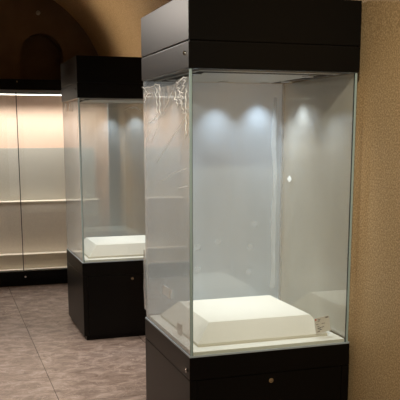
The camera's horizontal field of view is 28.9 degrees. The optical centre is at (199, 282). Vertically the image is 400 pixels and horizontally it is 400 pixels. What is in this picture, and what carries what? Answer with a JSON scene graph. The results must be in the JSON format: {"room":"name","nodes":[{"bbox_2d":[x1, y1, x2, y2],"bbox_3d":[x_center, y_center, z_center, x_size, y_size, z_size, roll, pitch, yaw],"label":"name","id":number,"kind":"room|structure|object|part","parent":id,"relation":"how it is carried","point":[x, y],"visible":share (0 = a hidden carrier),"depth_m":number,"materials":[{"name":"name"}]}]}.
{"room":"museum","nodes":[
{"label":"museum","id":0,"kind":"room"},
{"bbox_2d":[0,0,97,79],"bbox_3d":[-2.175,-1.583,8.250,2.400,3.108,0.220,-4,11,-18],"label":"wall","id":1,"kind":"structure","parent":0,"point":[32,45],"depth_m":8.14,"materials":[{"name":"brown paint"}]},
{"bbox_2d":[0,283,145,399],"bbox_3d":[-0.501,0.931,3.544,2.600,0.080,11.100,-4,11,-18],"label":"floor","id":2,"kind":"structure","parent":0,"point":[44,355],"depth_m":5.50,"materials":[{"name":"tile"}]},
{"bbox_2d":[0,79,119,286],"bbox_3d":[-2.063,-1.014,8.003,2.396,2.080,0.502,-4,11,-18],"label":"display case","id":3,"kind":"object","parent":2,"relation":"on","point":[31,110],"depth_m":8.20,"materials":[{"name":"black metal"}]},
{"bbox_3d":[-2.040,-1.883,7.613,2.295,0.019,0.008,-4,11,-18],"label":"rail","id":4,"kind":"part","parent":3,"relation":"part of","materials":[{"name":"silver metal"}]},
{"bbox_2d":[0,92,60,95],"bbox_3d":[-2.055,-1.883,7.679,2.266,0.045,0.054,-4,11,-18],"label":"light","id":5,"kind":"object","parent":3,"relation":"attached to","point":[1,93],"depth_m":7.77,"materials":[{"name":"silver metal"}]},
{"bbox_2d":[0,251,66,269],"bbox_3d":[-2.099,-0.213,8.083,2.240,0.149,0.116,-4,11,-18],"label":"step","id":6,"kind":"structure","parent":3,"relation":"on","point":[56,258],"depth_m":8.14,"materials":[{"name":"beige"}]},
{"bbox_2d":[0,198,100,253],"bbox_3d":[-2.158,-0.506,8.175,2.222,0.690,0.194,-4,11,-18],"label":"shelf","id":7,"kind":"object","parent":3,"relation":"on","point":[47,226],"depth_m":8.24,"materials":[{"name":"beige"}]},
{"bbox_2d":[0,148,94,200],"bbox_3d":[-2.191,-1.125,8.114,2.193,0.548,0.015,-4,11,-18],"label":"display board","id":8,"kind":"object","parent":7,"relation":"on","point":[45,173],"visible":1,"depth_m":8.28,"materials":[{"name":"beige fabric"}]},
{"bbox_3d":[-2.134,-1.085,8.219,2.392,1.815,0.020,-4,11,-18],"label":"panel","id":9,"kind":"part","parent":3,"relation":"part of","materials":[{"name":"clear glass"}]},
{"bbox_3d":[-1.389,-1.032,8.002,0.915,1.798,0.010,-4,11,-18],"label":"glass door","id":10,"kind":"part","parent":3,"relation":"part of","materials":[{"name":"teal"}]},
{"bbox_2d":[60,55,172,339],"bbox_3d":[-0.636,-0.672,6.164,0.775,2.092,0.779,-4,11,-18],"label":"display case","id":11,"kind":"object","parent":2,"relation":"on","point":[107,297],"visible":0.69,"depth_m":5.87,"materials":[{"name":"black metal"}]},
{"bbox_3d":[-0.634,-1.410,6.027,0.647,0.005,0.675,-4,11,-18],"label":"light panel","id":12,"kind":"part","parent":11,"relation":"part of","materials":[{"name":"grey plastic"}]},
{"bbox_2d":[69,247,145,261],"bbox_3d":[-0.633,-0.242,6.249,0.732,0.019,0.740,-4,11,-18],"label":"tray","id":13,"kind":"object","parent":11,"relation":"on","point":[78,257],"depth_m":5.91,"materials":[{"name":"beige"}]},
{"bbox_2d":[76,235,145,258],"bbox_3d":[-0.637,-0.298,6.250,0.633,0.091,0.620,-4,11,-18],"label":"display riser","id":14,"kind":"object","parent":11,"relation":"on","point":[111,246],"visible":0.67,"depth_m":6.01,"materials":[{"name":"beige fabric"}]},
{"bbox_3d":[-0.516,0.161,5.965,0.691,0.456,0.028,-4,11,-18],"label":"cabinet door","id":15,"kind":"part","parent":11,"relation":"part of","materials":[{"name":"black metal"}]},
{"bbox_2d":[141,0,361,399],"bbox_3d":[0.193,-0.208,3.716,0.776,2.092,0.799,-4,11,-18],"label":"display case","id":16,"kind":"object","parent":2,"relation":"on","point":[213,174],"visible":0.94,"depth_m":3.75,"materials":[{"name":"clear glass"}]},
{"bbox_2d":[177,322,182,335],"bbox_3d":[-0.095,0.218,3.610,0.006,0.059,0.094,-4,11,-18],"label":"label card","id":17,"kind":"object","parent":16,"relation":"on","point":[179,326],"visible":1,"depth_m":3.61,"materials":[{"name":"beige paper"}]},
{"bbox_2d":[161,295,326,346],"bbox_3d":[0.195,0.168,3.793,0.633,0.091,0.620,-4,11,-18],"label":"display riser","id":18,"kind":"object","parent":16,"relation":"on","point":[236,320],"visible":0.97,"depth_m":3.59,"materials":[{"name":"beige fabric"}]},
{"bbox_2d":[149,315,343,355],"bbox_3d":[0.199,0.224,3.791,0.732,0.019,0.740,-4,11,-18],"label":"tray","id":19,"kind":"object","parent":16,"relation":"on","point":[166,331],"depth_m":3.49,"materials":[{"name":"beige"}]},
{"bbox_3d":[0.198,-0.944,3.570,0.647,0.005,0.675,-4,11,-18],"label":"light panel","id":20,"kind":"part","parent":16,"relation":"part of","materials":[{"name":"grey plastic"}]},
{"bbox_3d":[0.316,0.626,3.507,0.691,0.456,0.028,-4,11,-18],"label":"cabinet door","id":21,"kind":"part","parent":16,"relation":"part of","materials":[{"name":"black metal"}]},
{"bbox_3d":[0.316,-0.291,3.329,0.733,1.196,0.010,-4,11,-18],"label":"glass pane","id":22,"kind":"part","parent":16,"relation":"part of","materials":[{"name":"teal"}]},
{"bbox_2d":[314,315,330,333],"bbox_3d":[0.567,0.196,3.589,0.091,0.081,0.008,-5,12,-26],"label":"label card","id":23,"kind":"object","parent":16,"relation":"on","point":[322,324],"visible":1,"depth_m":3.59,"materials":[{"name":"beige paper"}]},
{"bbox_2d":[54,0,399,56],"bbox_3d":[-0.473,-1.590,2.968,2.544,1.272,10.700,-4,11,-18],"label":"ceiling","id":24,"kind":"structure","parent":0,"point":[113,27],"depth_m":6.77,"materials":[{"name":"beige paint"}]},
{"bbox_2d":[117,39,399,399],"bbox_3d":[0.707,-0.101,3.645,0.080,1.908,10.700,-4,11,-18],"label":"wall","id":25,"kind":"structure","parent":0,"point":[374,296],"depth_m":3.37,"materials":[{"name":"beige paint"}]}
]}

